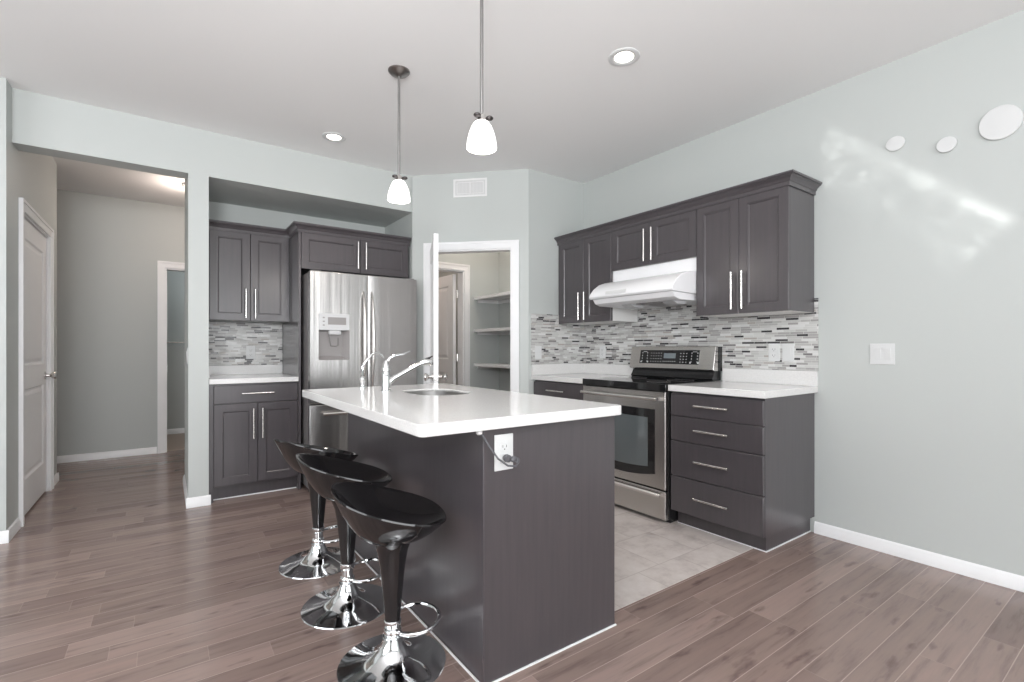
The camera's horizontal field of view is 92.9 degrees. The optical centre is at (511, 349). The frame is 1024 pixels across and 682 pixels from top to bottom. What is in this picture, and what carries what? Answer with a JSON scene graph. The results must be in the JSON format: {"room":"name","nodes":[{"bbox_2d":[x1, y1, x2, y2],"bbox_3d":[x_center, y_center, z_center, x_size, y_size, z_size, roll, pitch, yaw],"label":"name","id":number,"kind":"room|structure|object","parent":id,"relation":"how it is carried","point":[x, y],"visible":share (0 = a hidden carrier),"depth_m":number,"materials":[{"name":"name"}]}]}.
{"room":"kitchen","nodes":[
{"label":"kitchen","id":0,"kind":"room"},
{"bbox_2d":[0,77,56,530],"bbox_3d":[-3.537,-0.230,3.534,0.120,2.760,1.660,0,0,-35],"label":"wall","id":1,"kind":"structure","parent":0,"point":[32,177],"depth_m":3.01,"materials":[{"name":"grey paint"}]},
{"bbox_2d":[7,518,20,541],"bbox_3d":[-3.083,1.114,3.010,0.013,0.072,0.279,0,0,-35],"label":"baseboard","id":2,"kind":"structure","parent":1,"relation":"attached to","point":[15,526],"depth_m":3.01,"materials":[{"name":"white paint"}]},
{"bbox_2d":[19,197,56,526],"bbox_3d":[-3.515,0.085,3.555,0.181,2.130,1.070,0,0,-35],"label":"door","id":3,"kind":"structure","parent":1,"relation":"in","point":[37,374],"depth_m":3.61,"materials":[{"name":"white paint"}]},
{"bbox_2d":[54,473,58,485],"bbox_3d":[-3.886,1.114,4.138,0.013,0.072,0.269,0,0,-35],"label":"baseboard","id":4,"kind":"structure","parent":1,"relation":"attached to","point":[56,476],"depth_m":4.16,"materials":[{"name":"white paint"}]},
{"bbox_2d":[12,88,187,178],"bbox_3d":[-2.759,-1.442,3.326,0.906,0.335,0.160,0,0,-35],"label":"wall header","id":5,"kind":"structure","parent":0,"point":[46,125],"depth_m":3.23,"materials":[{"name":"grey paint"}]},
{"bbox_2d":[57,189,184,455],"bbox_3d":[-3.765,-0.230,5.557,6.317,2.760,0.120,0,0,-35],"label":"wall","id":6,"kind":"structure","parent":0,"point":[109,249],"depth_m":5.13,"materials":[{"name":"grey paint"}]},
{"bbox_2d":[57,447,156,462],"bbox_3d":[-5.107,1.114,4.518,2.925,0.072,0.013,0,0,-35],"label":"baseboard","id":7,"kind":"structure","parent":6,"relation":"attached to","point":[151,450],"depth_m":5.11,"materials":[{"name":"white paint"}]},
{"bbox_2d":[157,261,184,453],"bbox_3d":[-3.578,0.087,5.676,0.900,2.125,0.142,0,0,-35],"label":"door frame","id":8,"kind":"structure","parent":6,"relation":"in","point":[163,267],"depth_m":5.39,"materials":[{"name":"white paint"}]},
{"bbox_2d":[167,271,184,428],"bbox_3d":[-3.913,-0.230,6.354,2.400,2.760,1.350,0,0,-35],"label":"wall","id":9,"kind":"structure","parent":0,"point":[175,280],"depth_m":6.60,"materials":[{"name":"grey paint"}]},
{"bbox_2d":[167,428,184,434],"bbox_3d":[-4.243,1.114,6.816,2.200,0.072,0.013,0,0,-35],"label":"baseboard","id":10,"kind":"structure","parent":9,"relation":"attached to","point":[178,430],"depth_m":6.59,"materials":[{"name":"white paint"}]},
{"bbox_2d":[185,127,208,497],"bbox_3d":[-2.530,-0.230,3.894,0.126,2.760,0.820,0,0,-35],"label":"wall pillar","id":11,"kind":"structure","parent":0,"point":[197,183],"depth_m":3.56,"materials":[{"name":"grey paint"}]},
{"bbox_2d":[183,474,187,502],"bbox_3d":[-2.587,1.114,3.854,0.013,0.072,0.819,0,0,-35],"label":"baseboard","id":12,"kind":"structure","parent":11,"relation":"attached to","point":[184,480],"depth_m":3.82,"materials":[{"name":"white paint"}]},
{"bbox_2d":[186,495,210,508],"bbox_3d":[-2.289,1.114,3.555,0.152,0.072,0.013,0,0,-35],"label":"baseboard","id":13,"kind":"structure","parent":11,"relation":"attached to","point":[205,500],"depth_m":3.55,"materials":[{"name":"white paint"}]},
{"bbox_2d":[209,131,410,226],"bbox_3d":[-1.794,-1.442,4.346,1.598,0.335,0.700,0,0,-35],"label":"wall","id":14,"kind":"structure","parent":0,"point":[242,172],"depth_m":4.06,"materials":[{"name":"grey paint"}]},
{"bbox_2d":[209,201,498,389],"bbox_3d":[-1.438,-0.230,5.102,3.055,2.760,0.120,0,0,-35],"label":"wall","id":15,"kind":"structure","parent":0,"point":[484,267],"depth_m":5.73,"materials":[{"name":"grey paint"}]},
{"bbox_2d":[209,322,281,365],"bbox_3d":[-2.390,-0.047,4.345,0.622,0.378,0.008,0,0,-35],"label":"backsplash","id":16,"kind":"structure","parent":15,"relation":"attached to","point":[228,341],"depth_m":4.34,"materials":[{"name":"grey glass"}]},
{"bbox_2d":[246,346,254,358],"bbox_3d":[-2.344,0.030,4.367,0.074,0.118,0.008,0,0,-35],"label":"power outlet","id":17,"kind":"object","parent":16,"relation":"attached to","point":[250,350],"visible":1,"depth_m":4.36,"materials":[{"name":"white plastic"}]},
{"bbox_2d":[209,229,288,322],"bbox_3d":[-2.280,-0.607,4.192,0.620,0.737,0.382,0,0,-35],"label":"upper cabinet","id":18,"kind":"object","parent":15,"relation":"attached to","point":[249,273],"visible":0.91,"depth_m":4.06,"materials":[{"name":"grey wood"}]},
{"bbox_2d":[301,232,407,278],"bbox_3d":[-1.528,-0.818,4.527,0.948,0.305,0.709,0,0,-35],"label":"upper cabinet","id":19,"kind":"object","parent":15,"relation":"attached to","point":[326,253],"visible":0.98,"depth_m":4.24,"materials":[{"name":"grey wood"}]},
{"bbox_2d":[209,219,410,245],"bbox_3d":[-1.688,-0.998,4.198,1.592,0.071,0.371,0,0,-35],"label":"crown molding","id":20,"kind":"structure","parent":19,"relation":"attached to","point":[294,227],"depth_m":4.12,"materials":[{"name":"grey wood"}]},
{"bbox_2d":[438,261,469,391],"bbox_3d":[-1.116,0.085,5.776,0.906,2.130,0.887,0,0,-35],"label":"door","id":21,"kind":"structure","parent":15,"relation":"in","point":[447,292],"depth_m":5.73,"materials":[{"name":"white paint"}]},
{"bbox_2d":[385,176,411,277],"bbox_3d":[-1.099,-0.230,4.832,0.102,2.760,0.713,0,0,-35],"label":"wall","id":22,"kind":"structure","parent":0,"point":[402,226],"depth_m":4.64,"materials":[{"name":"grey paint"}]},
{"bbox_2d":[412,169,528,393],"bbox_3d":[-0.381,-0.230,4.481,1.089,2.760,0.100,0,0,10],"label":"wall","id":23,"kind":"structure","parent":0,"point":[503,214],"depth_m":4.42,"materials":[{"name":"grey paint"}]},
{"bbox_2d":[453,178,486,197],"bbox_3d":[-0.381,-1.468,4.426,0.314,0.165,0.008,0,0,10],"label":"air vent","id":24,"kind":"object","parent":23,"relation":"in","point":[473,187],"visible":1,"depth_m":4.43,"materials":[{"name":"white metal"}]},
{"bbox_2d":[423,233,518,391],"bbox_3d":[-0.424,0.087,4.130,0.890,2.125,0.807,0,0,10],"label":"door","id":25,"kind":"structure","parent":23,"relation":"in","point":[431,251],"depth_m":4.35,"materials":[{"name":"white paint"}]},
{"bbox_2d":[0,0,1023,206],"bbox_3d":[-1.494,-1.660,1.698,7.337,0.100,11.900,0,0,-35],"label":"ceiling","id":26,"kind":"structure","parent":0,"point":[287,74],"depth_m":2.77,"materials":[{"name":"white paint"}]},
{"bbox_2d":[322,132,345,141],"bbox_3d":[-1.352,-1.607,3.694,0.170,0.007,0.170,0,0,-35],"label":"recessed light","id":27,"kind":"object","parent":26,"relation":"in","point":[336,137],"visible":1,"depth_m":3.69,"materials":[{"name":"white plastic"}]},
{"bbox_2d":[387,65,409,203],"bbox_3d":[-0.654,-1.234,2.817,0.129,0.751,0.129,0,0,-35],"label":"pendant lamp","id":28,"kind":"object","parent":26,"relation":"hanging from","point":[398,193],"visible":1,"depth_m":2.80,"materials":[{"name":"white glass"}]},
{"bbox_2d":[467,0,496,154],"bbox_3d":[-0.130,-1.234,2.087,0.129,0.751,0.129,0,0,-35],"label":"pendant lamp","id":29,"kind":"object","parent":26,"relation":"hanging from","point":[481,140],"visible":1,"depth_m":2.08,"materials":[{"name":"white glass"}]},
{"bbox_2d":[608,47,639,66],"bbox_3d":[0.617,-1.607,2.682,0.170,0.007,0.170,0,0,-35],"label":"recessed light","id":30,"kind":"object","parent":26,"relation":"in","point":[626,56],"visible":1,"depth_m":2.67,"materials":[{"name":"white plastic"}]},
{"bbox_2d":[0,433,1023,681],"bbox_3d":[-1.465,1.198,1.657,7.337,0.103,11.800,0,0,-35],"label":"floor","id":31,"kind":"structure","parent":0,"point":[109,576],"depth_m":2.14,"materials":[{"name":"brown wood"}]},
{"bbox_2d":[209,381,297,502],"bbox_3d":[-2.186,0.708,4.060,0.621,0.885,0.705,0,0,-35],"label":"base cabinet","id":32,"kind":"object","parent":31,"relation":"on","point":[245,419],"visible":0.97,"depth_m":3.79,"materials":[{"name":"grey wood"}]},
{"bbox_2d":[209,364,298,384],"bbox_3d":[-2.192,0.203,4.067,0.622,0.120,0.688,0,0,-35],"label":"countertop","id":33,"kind":"structure","parent":32,"relation":"on","point":[223,374],"depth_m":4.18,"materials":[{"name":"white stone"}]},
{"bbox_2d":[282,232,300,489],"bbox_3d":[-1.934,0.090,4.263,0.020,2.120,0.668,0,0,-35],"label":"panel","id":34,"kind":"object","parent":31,"relation":"on","point":[291,330],"visible":0.56,"depth_m":4.11,"materials":[{"name":"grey wood"}]},
{"bbox_2d":[273,439,357,579],"bbox_3d":[-1.048,0.803,2.609,0.427,0.694,0.406,0,0,45],"label":"bar stool","id":35,"kind":"object","parent":31,"relation":"on","point":[321,561],"visible":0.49,"depth_m":2.56,"materials":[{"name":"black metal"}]},
{"bbox_2d":[296,453,391,629],"bbox_3d":[-0.746,0.804,2.176,0.410,0.692,0.429,0,0,-39],"label":"bar stool","id":36,"kind":"object","parent":31,"relation":"on","point":[353,603],"visible":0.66,"depth_m":2.15,"materials":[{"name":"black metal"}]},
{"bbox_2d":[301,270,416,491],"bbox_3d":[-1.428,0.259,4.391,0.912,1.782,0.871,0,0,-35],"label":"refrigerator","id":37,"kind":"object","parent":31,"relation":"on","point":[346,318],"visible":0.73,"depth_m":4.02,"materials":[{"name":"grey metal"}]},
{"bbox_2d":[331,482,446,681],"bbox_3d":[-0.443,0.818,1.772,0.417,0.664,0.432,0,0,-41],"label":"bar stool","id":38,"kind":"object","parent":31,"relation":"on","point":[388,519],"visible":1,"depth_m":1.75,"materials":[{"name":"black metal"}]},
{"bbox_2d":[348,390,615,681],"bbox_3d":[-0.276,0.712,2.460,0.655,0.876,1.532,0,0,-35],"label":"kitchen island","id":39,"kind":"object","parent":31,"relation":"on","point":[519,572],"visible":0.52,"depth_m":1.84,"materials":[{"name":"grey wood"}]},
{"bbox_2d":[302,383,620,436],"bbox_3d":[-0.372,0.252,2.398,0.909,0.040,1.593,0,0,-35],"label":"island countertop","id":40,"kind":"structure","parent":39,"relation":"on","point":[480,409],"depth_m":1.93,"materials":[{"name":"white stone"}]},
{"bbox_2d":[359,352,384,388],"bbox_3d":[-0.832,0.125,2.894,0.153,0.213,0.040,0,0,-35],"label":"water tap","id":41,"kind":"object","parent":40,"relation":"on","point":[362,378],"visible":1,"depth_m":2.86,"materials":[{"name":"silver metal"}]},
{"bbox_2d":[359,376,365,388],"bbox_3d":[-0.878,0.196,2.861,0.040,0.072,0.040,0,0,-35],"label":"tap","id":42,"kind":"object","parent":41,"relation":"on","point":[362,379],"depth_m":2.85,"materials":[{"name":"silver metal"}]},
{"bbox_2d":[380,351,432,391],"bbox_3d":[-0.585,0.120,2.724,0.302,0.223,0.062,0,0,-29],"label":"faucet","id":43,"kind":"object","parent":40,"relation":"on","point":[387,380],"visible":1,"depth_m":2.67,"materials":[{"name":"silver metal"}]},
{"bbox_2d":[406,391,466,395],"bbox_3d":[-0.414,0.348,2.640,0.292,0.210,0.422,0,0,-35],"label":"sink","id":44,"kind":"object","parent":40,"relation":"in","point":[430,393],"visible":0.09,"depth_m":2.82,"materials":[{"name":"metal"}]},
{"bbox_2d":[494,433,512,470],"bbox_3d":[-0.028,0.360,1.700,0.078,0.125,0.008,0,0,-35],"label":"power outlet","id":45,"kind":"object","parent":39,"relation":"attached to","point":[503,443],"visible":0.86,"depth_m":1.69,"materials":[{"name":"white plastic"}]},
{"bbox_2d":[476,431,519,466],"bbox_3d":[-0.045,0.338,1.656,0.160,0.130,0.049,0,0,-26],"label":"power cord","id":46,"kind":"object","parent":45,"relation":"attached to","point":[507,458],"visible":0.98,"depth_m":1.65,"materials":[{"name":"white plastic"}]},
{"bbox_2d":[500,442,507,450],"bbox_3d":[-0.026,0.340,1.698,0.034,0.031,0.003,0,0,-35],"label":"socket","id":47,"kind":"object","parent":45,"relation":"attached to","point":[503,445],"depth_m":1.70,"materials":[{"name":"white plastic"}]},
{"bbox_2d":[529,169,583,393],"bbox_3d":[0.395,-0.230,4.579,0.677,2.760,0.100,0,0,-35],"label":"wall","id":48,"kind":"structure","parent":0,"point":[556,204],"depth_m":4.47,"materials":[{"name":"grey paint"}]},
{"bbox_2d":[531,314,583,363],"bbox_3d":[0.436,-0.090,4.541,0.650,0.455,0.008,0,0,-35],"label":"backsplash","id":49,"kind":"structure","parent":48,"relation":"attached to","point":[560,343],"depth_m":4.51,"materials":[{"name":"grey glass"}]},
{"bbox_2d":[535,346,541,358],"bbox_3d":[0.239,0.030,4.390,0.074,0.118,0.010,0,0,-35],"label":"light switch","id":50,"kind":"object","parent":49,"relation":"attached to","point":[538,349],"visible":1,"depth_m":4.39,"materials":[{"name":"white plastic"}]},
{"bbox_2d":[615,504,752,610],"bbox_3d":[0.430,1.149,3.330,2.065,0.002,1.970,0,0,-35],"label":"floor tile","id":51,"kind":"structure","parent":0,"point":[652,555],"depth_m":2.75,"materials":[{"name":"tile"}]},
{"bbox_2d":[534,380,582,399],"bbox_3d":[0.622,0.712,4.268,0.664,0.876,0.659,0,0,-35],"label":"base cabinet","id":52,"kind":"object","parent":51,"relation":"on","point":[541,387],"visible":0.2,"depth_m":4.08,"materials":[{"name":"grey wood"}]},
{"bbox_2d":[531,363,637,383],"bbox_3d":[0.629,0.205,4.273,0.647,0.134,0.666,0,0,-35],"label":"countertop","id":53,"kind":"structure","parent":52,"relation":"on","point":[570,373],"depth_m":4.41,"materials":[{"name":"white stone"}]},
{"bbox_2d":[580,346,721,522],"bbox_3d":[1.020,0.564,3.659,0.712,1.172,0.776,0,0,-35],"label":"stove","id":54,"kind":"object","parent":51,"relation":"on","point":[643,439],"visible":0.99,"depth_m":3.41,"materials":[{"name":"silver metal"}]},
{"bbox_2d":[583,376,714,391],"bbox_3d":[1.004,0.253,3.647,0.562,0.048,0.776,0,0,-35],"label":"glass cooktop","id":55,"kind":"object","parent":54,"relation":"in","point":[625,383],"depth_m":3.55,"materials":[{"name":"black glass"}]},
{"bbox_2d":[671,391,813,552],"bbox_3d":[1.450,0.712,3.106,0.664,0.876,0.609,0,0,-35],"label":"base cabinet","id":56,"kind":"object","parent":51,"relation":"on","point":[742,468],"visible":0.95,"depth_m":2.88,"materials":[{"name":"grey wood"}]},
{"bbox_2d":[668,368,817,398],"bbox_3d":[1.462,0.205,3.103,0.647,0.134,0.630,0,0,-35],"label":"countertop","id":57,"kind":"structure","parent":56,"relation":"on","point":[751,383],"depth_m":3.10,"materials":[{"name":"white stone"}]},
{"bbox_2d":[438,10,1023,575],"bbox_3d":[1.851,-0.230,3.222,0.120,2.760,10.500,0,0,-35],"label":"wall","id":58,"kind":"structure","parent":0,"point":[919,248],"depth_m":2.65,"materials":[{"name":"grey paint"}]},
{"bbox_2d":[474,291,509,303],"bbox_3d":[0.086,-0.581,5.285,0.359,0.062,1.348,0,0,-35],"label":"shelf","id":59,"kind":"object","parent":58,"relation":"attached to","point":[503,297],"visible":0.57,"depth_m":5.72,"materials":[{"name":"white paint"}]},
{"bbox_2d":[474,327,509,334],"bbox_3d":[0.086,-0.201,5.285,0.359,0.062,1.348,0,0,-35],"label":"shelf","id":60,"kind":"object","parent":58,"relation":"attached to","point":[506,330],"visible":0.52,"depth_m":5.72,"materials":[{"name":"white paint"}]},
{"bbox_2d":[474,363,509,368],"bbox_3d":[0.086,0.199,5.285,0.359,0.062,1.348,0,0,-35],"label":"shelf","id":61,"kind":"object","parent":58,"relation":"attached to","point":[479,365],"visible":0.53,"depth_m":5.54,"materials":[{"name":"white paint"}]},
{"bbox_2d":[559,232,637,324],"bbox_3d":[0.746,-0.604,4.344,0.374,0.742,0.644,0,0,-35],"label":"upper cabinet","id":62,"kind":"object","parent":58,"relation":"attached to","point":[584,264],"visible":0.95,"depth_m":4.24,"materials":[{"name":"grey wood"}]},
{"bbox_2d":[611,210,695,270],"bbox_3d":[1.161,-0.807,3.761,0.374,0.335,0.779,0,0,-35],"label":"upper cabinet","id":63,"kind":"object","parent":58,"relation":"attached to","point":[671,238],"visible":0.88,"depth_m":3.63,"materials":[{"name":"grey wood"}]},
{"bbox_2d":[589,257,695,309],"bbox_3d":[1.067,-0.477,3.694,0.586,0.322,0.775,0,0,-35],"label":"range hood","id":64,"kind":"object","parent":63,"relation":"attached to","point":[673,283],"visible":0.88,"depth_m":3.52,"materials":[{"name":"white metal"}]},
{"bbox_2d":[622,304,644,308],"bbox_3d":[0.927,-0.327,3.731,0.158,0.022,0.100,0,0,-35],"label":"light","id":65,"kind":"object","parent":64,"relation":"attached to","point":[632,306],"depth_m":3.70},
{"bbox_2d":[593,291,695,309],"bbox_3d":[1.077,-0.362,3.702,0.549,0.053,0.740,0,0,-35],"label":"drip tray","id":66,"kind":"object","parent":64,"relation":"on","point":[652,299],"depth_m":3.52,"materials":[{"name":"white metal"}]},
{"bbox_2d":[662,300,686,304],"bbox_3d":[1.142,-0.327,3.429,0.158,0.022,0.100,0,0,-35],"label":"light","id":67,"kind":"object","parent":64,"relation":"attached to","point":[667,302],"depth_m":3.40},
{"bbox_2d":[554,169,821,324],"bbox_3d":[1.156,-0.633,3.762,0.379,0.800,2.108,0,0,-35],"label":"crown molding","id":68,"kind":"structure","parent":63,"relation":"attached to","point":[796,179],"depth_m":3.27,"materials":[{"name":"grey wood"}]},
{"bbox_2d":[584,298,817,370],"bbox_3d":[1.304,-0.157,3.878,0.008,0.587,2.079,0,0,-35],"label":"backsplash","id":69,"kind":"structure","parent":58,"relation":"attached to","point":[744,341],"depth_m":3.57,"materials":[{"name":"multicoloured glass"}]},
{"bbox_2d":[600,346,605,357],"bbox_3d":[0.840,0.027,4.515,0.008,0.118,0.074,0,0,-35],"label":"power outlet","id":70,"kind":"object","parent":69,"relation":"attached to","point":[602,348],"visible":1,"depth_m":4.51,"materials":[{"name":"white plastic"}]},
{"bbox_2d":[768,343,779,360],"bbox_3d":[1.746,0.022,3.243,0.008,0.118,0.074,0,0,-35],"label":"power outlet","id":71,"kind":"object","parent":69,"relation":"attached to","point":[773,349],"visible":1,"depth_m":3.24,"materials":[{"name":"white plastic"}]},
{"bbox_2d":[782,343,793,361],"bbox_3d":[1.798,0.022,3.169,0.010,0.118,0.074,0,0,-35],"label":"light switch","id":72,"kind":"object","parent":69,"relation":"attached to","point":[787,348],"visible":1,"depth_m":3.17,"materials":[{"name":"white plastic"}]},
{"bbox_2d":[696,185,813,317],"bbox_3d":[1.567,-0.602,3.192,0.374,0.747,0.609,0,0,-35],"label":"upper cabinet","id":73,"kind":"object","parent":58,"relation":"attached to","point":[755,252],"visible":0.98,"depth_m":3.03,"materials":[{"name":"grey wood"}]},
{"bbox_2d":[870,344,894,364],"bbox_3d":[2.100,0.028,2.761,0.010,0.118,0.118,0,0,-35],"label":"light switch","id":74,"kind":"object","parent":58,"relation":"attached to","point":[879,353],"visible":1,"depth_m":2.76,"materials":[{"name":"white plastic"}]},
{"bbox_2d":[886,136,904,150],"bbox_3d":[2.134,-1.143,2.708,0.014,0.080,0.088,0,0,-35],"label":"cover","id":75,"kind":"object","parent":58,"relation":"attached to","point":[895,143],"visible":1,"depth_m":2.70,"materials":[{"name":"white plastic"}]},
{"bbox_2d":[814,521,1023,591],"bbox_3d":[3.339,1.114,1.018,0.013,0.072,4.983,0,0,-35],"label":"baseboard","id":76,"kind":"structure","parent":58,"relation":"attached to","point":[980,572],"depth_m":2.60,"materials":[{"name":"white paint"}]},
{"bbox_2d":[936,136,956,152],"bbox_3d":[2.260,-1.063,2.530,0.014,0.080,0.084,0,0,-35],"label":"cover","id":77,"kind":"object","parent":58,"relation":"attached to","point":[946,144],"visible":1,"depth_m":2.53,"materials":[{"name":"white plastic"}]},
{"bbox_2d":[979,104,1023,139],"bbox_3d":[2.376,-1.102,2.367,0.014,0.164,0.156,0,0,-35],"label":"cover","id":78,"kind":"object","parent":58,"relation":"attached to","point":[1001,121],"visible":1,"depth_m":2.36,"materials":[{"name":"white plastic"}]},
{"bbox_3d":[-4.324,-0.230,2.027,2.910,2.760,0.120,0,0,-35],"label":"wall","id":79,"kind":"structure","parent":0,"visible":0},
{"bbox_2d":[0,530,8,543],"bbox_3d":[-4.231,1.114,2.012,3.043,0.072,0.013,0,0,-35],"label":"baseboard","id":80,"kind":"structure","parent":79,"relation":"attached to","point":[4,535],"depth_m":2.88,"materials":[{"name":"white paint"}]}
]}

